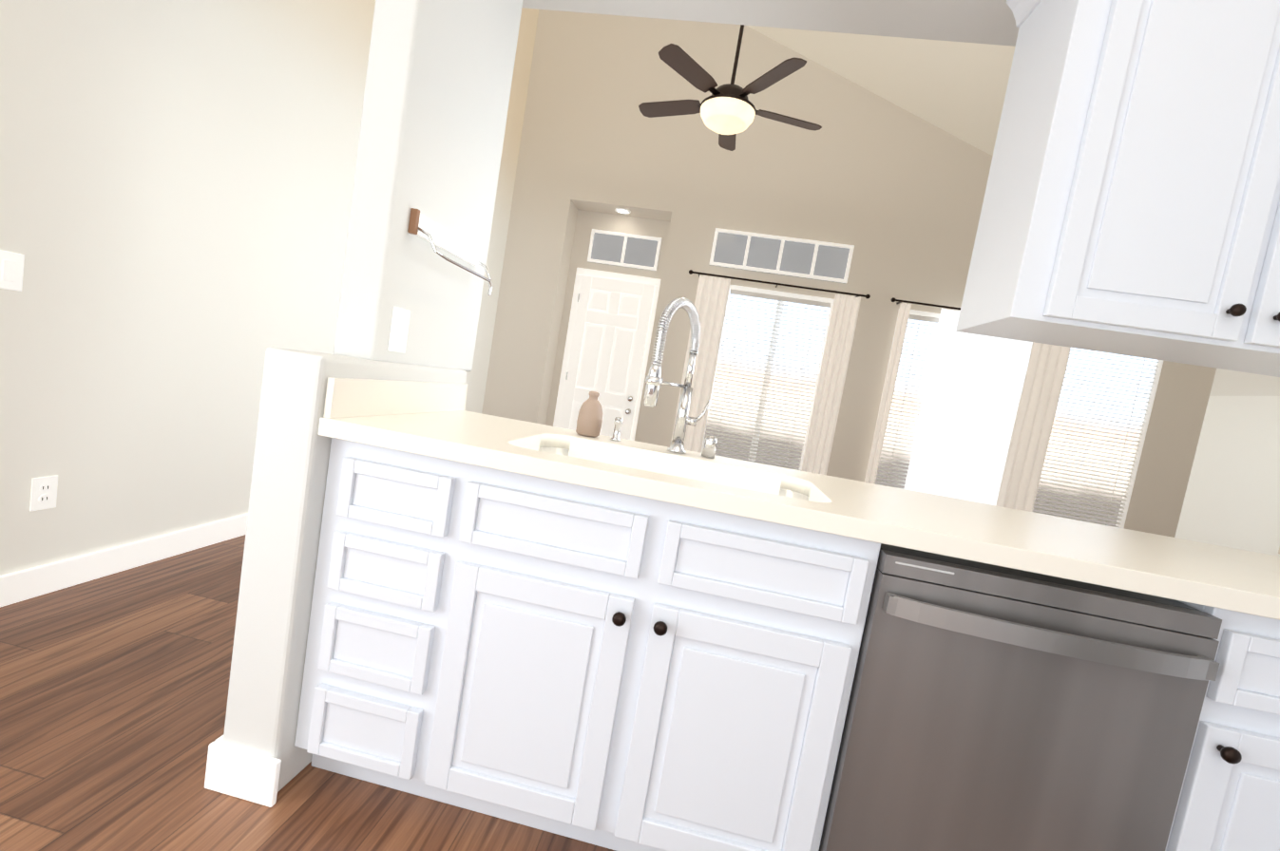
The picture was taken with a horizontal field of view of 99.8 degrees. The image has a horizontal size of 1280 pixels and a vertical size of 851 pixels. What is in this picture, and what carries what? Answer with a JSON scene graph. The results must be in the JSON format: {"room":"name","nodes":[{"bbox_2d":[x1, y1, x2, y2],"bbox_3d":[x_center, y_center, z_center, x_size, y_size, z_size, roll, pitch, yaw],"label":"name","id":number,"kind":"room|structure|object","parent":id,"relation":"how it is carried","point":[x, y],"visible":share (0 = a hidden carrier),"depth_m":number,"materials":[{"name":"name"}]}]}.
{"room":"kitchen","nodes":[
{"label":"kitchen","id":0,"kind":"room"},
{"bbox_2d":[0,0,538,575],"bbox_3d":[-3.139,-3.314,4.521,3.900,7.000,6.047,10,4,7],"label":"wall","id":1,"kind":"structure","parent":0,"point":[177,177],"depth_m":2.17,"materials":[{"name":"paint"}]},
{"bbox_2d":[0,249,24,291],"bbox_3d":[-2.002,-0.487,1.659,0.008,0.118,0.165,10,4,7],"label":"light switch","id":2,"kind":"object","parent":1,"relation":"attached to","point":[11,268],"visible":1,"depth_m":1.71,"materials":[{"name":"white plastic"}]},
{"bbox_2d":[29,476,57,511],"bbox_3d":[-2.099,0.239,1.900,0.008,0.116,0.072,10,4,7],"label":"outlet","id":3,"kind":"object","parent":1,"relation":"attached to","point":[44,493],"visible":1,"depth_m":1.90,"materials":[{"name":"white plastic"}]},
{"bbox_2d":[0,513,248,608],"bbox_3d":[-1.930,0.468,3.496,0.016,0.110,3.963,10,4,7],"label":"baseboard","id":4,"kind":"structure","parent":1,"relation":"attached to","point":[26,584],"depth_m":2.15,"materials":[{"name":"white wood"}]},
{"bbox_2d":[0,534,615,850],"bbox_3d":[0.113,1.103,1.208,12.600,0.120,12.200,10,4,7],"label":"floor","id":5,"kind":"structure","parent":0,"point":[114,688],"depth_m":1.34,"materials":[{"name":"brown wood"}]},
{"bbox_2d":[818,543,1222,850],"bbox_3d":[0.745,0.707,1.318,0.597,0.846,0.626,10,4,7],"label":"dishwasher","id":6,"kind":"object","parent":5,"relation":"on","point":[993,708],"visible":0.85,"depth_m":1.04,"materials":[{"name":"grey metal"}]},
{"bbox_2d":[1165,600,1279,850],"bbox_3d":[1.245,0.784,1.286,0.406,0.864,0.580,10,4,7],"label":"base cabinet","id":7,"kind":"object","parent":5,"relation":"on","point":[1229,800],"depth_m":1.01,"materials":[{"name":"white wood"}]},
{"bbox_2d":[318,377,1279,620],"bbox_3d":[0.716,0.254,1.345,2.840,0.285,0.690,10,4,7],"label":"countertop","id":8,"kind":"structure","parent":7,"relation":"on","point":[432,419],"depth_m":1.02,"materials":[{"name":"white stone"}]},
{"bbox_2d":[575,391,603,437],"bbox_3d":[-0.153,-0.038,1.686,0.078,0.140,0.078,10,4,7],"label":"vase","id":9,"kind":"object","parent":8,"relation":"on","point":[589,422],"visible":1,"depth_m":1.66,"materials":[{"name":"beige ceramic"}]},
{"bbox_2d":[610,417,623,441],"bbox_3d":[-0.073,0.011,1.658,0.032,0.074,0.072,10,4,7],"label":"soap pump","id":10,"kind":"object","parent":8,"relation":"on","point":[618,422],"visible":1,"depth_m":1.67,"materials":[{"name":"silver metal"}]},
{"bbox_2d":[643,297,711,454],"bbox_3d":[0.122,-0.137,1.544,0.186,0.448,0.234,10,4,7],"label":"faucet","id":11,"kind":"object","parent":8,"relation":"on","point":[654,382],"visible":1,"depth_m":1.57,"materials":[{"name":"silver metal"}]},
{"bbox_2d":[701,436,717,458],"bbox_3d":[0.212,0.065,1.642,0.041,0.064,0.042,10,4,7],"label":"air gap","id":12,"kind":"object","parent":8,"relation":"on","point":[709,447],"visible":1,"depth_m":1.62,"materials":[{"name":"silver metal"}]},
{"bbox_2d":[222,347,466,792],"bbox_3d":[-0.800,0.331,1.573,0.147,1.045,0.702,10,4,7],"label":"wall","id":13,"kind":"structure","parent":0,"point":[287,492],"depth_m":1.23,"materials":[{"name":"white paint"}]},
{"bbox_2d":[333,0,523,371],"bbox_3d":[-0.599,-0.850,1.633,0.119,1.345,0.577,10,4,7],"label":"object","id":14,"kind":"structure","parent":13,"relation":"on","point":[436,101],"depth_m":1.48,"materials":[{"name":"white paint"}]},
{"bbox_2d":[387,306,410,352],"bbox_3d":[-0.657,-0.261,1.476,0.008,0.118,0.074,10,4,7],"label":"light switch","id":15,"kind":"object","parent":14,"relation":"attached to","point":[399,328],"visible":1,"depth_m":1.47,"materials":[{"name":"white plastic"}]},
{"bbox_2d":[407,208,492,295],"bbox_3d":[-0.557,-0.510,1.635,0.079,0.151,0.400,10,4,7],"label":"paper towel holder","id":16,"kind":"object","parent":14,"relation":"attached to","point":[429,230],"visible":1,"depth_m":1.59,"materials":[{"name":"white"}]},
{"bbox_2d":[522,0,1019,46],"bbox_3d":[0.327,-1.492,1.525,4.290,0.255,0.687,10,4,7],"label":"soffit","id":17,"kind":"structure","parent":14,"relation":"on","point":[990,22],"depth_m":1.75,"materials":[{"name":"white paint"}]},
{"bbox_2d":[481,9,1216,537],"bbox_3d":[3.262,-2.348,5.686,8.750,7.000,2.100,10,4,7],"label":"wall","id":18,"kind":"structure","parent":0,"point":[892,194],"depth_m":4.96,"materials":[{"name":"beige paint"}]},
{"bbox_2d":[553,267,660,440],"bbox_3d":[-0.381,-0.474,5.525,0.886,2.155,0.019,10,4,7],"label":"door frame","id":19,"kind":"structure","parent":18,"relation":"attached to","point":[656,282],"depth_m":5.48,"materials":[{"name":"white wood"}]},
{"bbox_2d":[558,274,655,439],"bbox_3d":[-0.392,-0.439,5.473,0.758,2.077,0.110,10,4,7],"label":"entry door","id":20,"kind":"structure","parent":18,"relation":"in","point":[609,336],"depth_m":5.46,"materials":[{"name":"white wood"}]},
{"bbox_2d":[614,208,630,214],"bbox_3d":[-0.167,-2.094,5.264,0.150,0.008,0.150,10,4,7],"label":"recessed light","id":21,"kind":"object","parent":18,"relation":"in","point":[622,211],"visible":0.96,"depth_m":5.27,"materials":[{"name":"white"}]},
{"bbox_2d":[587,229,661,271],"bbox_3d":[-0.160,-1.764,5.417,0.716,0.323,0.029,10,4,7],"label":"transom window","id":22,"kind":"structure","parent":18,"relation":"in","point":[624,250],"depth_m":5.41,"materials":[{"name":"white glass"}]},
{"bbox_2d":[701,285,834,471],"bbox_3d":[1.116,-0.182,5.026,1.001,2.123,0.029,10,4,7],"label":"sliding window","id":23,"kind":"structure","parent":18,"relation":"in","point":[787,295],"depth_m":5.01,"materials":[{"name":"white"}]},
{"bbox_2d":[705,288,831,470],"bbox_3d":[1.108,-0.166,4.988,0.903,2.055,0.040,10,4,7],"label":"door blinds","id":24,"kind":"object","parent":23,"relation":"attached to","point":[780,298],"visible":0.69,"depth_m":4.97,"materials":[{"name":"white plastic"}]},
{"bbox_2d":[709,228,854,283],"bbox_3d":[1.282,-1.554,4.927,1.246,0.335,0.029,10,4,7],"label":"transom window","id":25,"kind":"structure","parent":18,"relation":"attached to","point":[797,257],"depth_m":4.92,"materials":[{"name":"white glass"}]},
{"bbox_2d":[688,269,960,310],"bbox_3d":[2.460,-1.058,4.731,4.106,0.040,0.149,10,4,7],"label":"curtain rod","id":26,"kind":"object","parent":18,"relation":"attached to","point":[892,299],"visible":0.65,"depth_m":4.78,"materials":[{"name":"brown metal"}]},
{"bbox_2d":[670,275,730,453],"bbox_3d":[0.511,-0.297,4.987,0.289,2.140,0.060,10,4,7],"label":"door curtain","id":27,"kind":"object","parent":26,"relation":"hanging from","point":[711,298],"visible":0.56,"depth_m":4.95,"materials":[{"name":"white fabric"}]},
{"bbox_2d":[801,293,860,475],"bbox_3d":[1.661,-0.096,4.840,0.225,2.140,0.060,10,4,7],"label":"door curtain","id":28,"kind":"object","parent":26,"relation":"hanging from","point":[840,335],"visible":0.62,"depth_m":4.82,"materials":[{"name":"white fabric"}]},
{"bbox_2d":[864,303,911,483],"bbox_3d":[2.143,-0.011,4.778,0.090,2.140,0.060,10,4,7],"label":"curtain","id":29,"kind":"object","parent":26,"relation":"hanging from","point":[888,391],"visible":0.83,"depth_m":4.76,"materials":[{"name":"white fabric"}]},
{"bbox_2d":[904,308,1031,505],"bbox_3d":[2.807,0.105,4.693,0.770,2.140,0.024,10,4,7],"label":"window","id":30,"kind":"structure","parent":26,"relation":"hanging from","point":[973,389],"depth_m":4.68,"materials":[{"name":"white glass"}]},
{"bbox_2d":[995,342,1070,512],"bbox_3d":[3.330,0.197,4.625,0.300,2.140,0.060,10,4,7],"label":"curtain","id":31,"kind":"object","parent":26,"relation":"hanging from","point":[1037,410],"visible":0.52,"depth_m":4.61,"materials":[{"name":"white fabric"}]},
{"bbox_2d":[875,308,1163,528],"bbox_3d":[3.201,0.184,4.758,2.160,2.123,0.029,10,4,7],"label":"window","id":32,"kind":"structure","parent":18,"relation":"in","point":[1144,424],"depth_m":4.67,"materials":[{"name":"white"}]},
{"bbox_2d":[875,314,939,489],"bbox_3d":[2.373,-0.207,4.811,0.256,1.536,0.040,10,4,7],"label":"window blinds","id":33,"kind":"object","parent":32,"relation":"attached to","point":[919,318],"depth_m":4.81,"materials":[{"name":"white plastic"}]},
{"bbox_2d":[1032,349,1158,528],"bbox_3d":[3.885,0.110,4.620,0.701,1.433,0.040,10,4,7],"label":"window blinds","id":34,"kind":"object","parent":32,"relation":"attached to","point":[1144,360],"depth_m":4.62,"materials":[{"name":"white plastic"}]},
{"bbox_2d":[746,25,1014,156],"bbox_3d":[0.993,-4.229,0.789,12.600,3.680,12.200,10,4,7],"label":"ceiling","id":35,"kind":"structure","parent":0,"point":[958,89],"depth_m":4.33,"materials":[{"name":"beige paint"}]},
{"bbox_2d":[638,24,821,151],"bbox_3d":[0.703,-2.764,3.614,1.286,1.583,1.233,10,4,7],"label":"ceiling fan","id":36,"kind":"object","parent":35,"relation":"hanging from","point":[728,112],"visible":1,"depth_m":3.49,"materials":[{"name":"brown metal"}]},
{"bbox_2d":[1174,368,1279,556],"bbox_3d":[4.351,-1.571,-1.913,4.450,7.000,7.480,10,4,7],"label":"wall","id":37,"kind":"structure","parent":0,"point":[1232,499],"depth_m":2.06,"materials":[{"name":"white paint"}]},
{"bbox_2d":[955,0,1279,377],"bbox_3d":[1.503,-0.662,1.344,1.010,0.964,0.386,10,4,7],"label":"upper cabinet","id":38,"kind":"object","parent":37,"relation":"attached to","point":[1131,205],"depth_m":1.27,"materials":[{"name":"white wood"}]}
]}

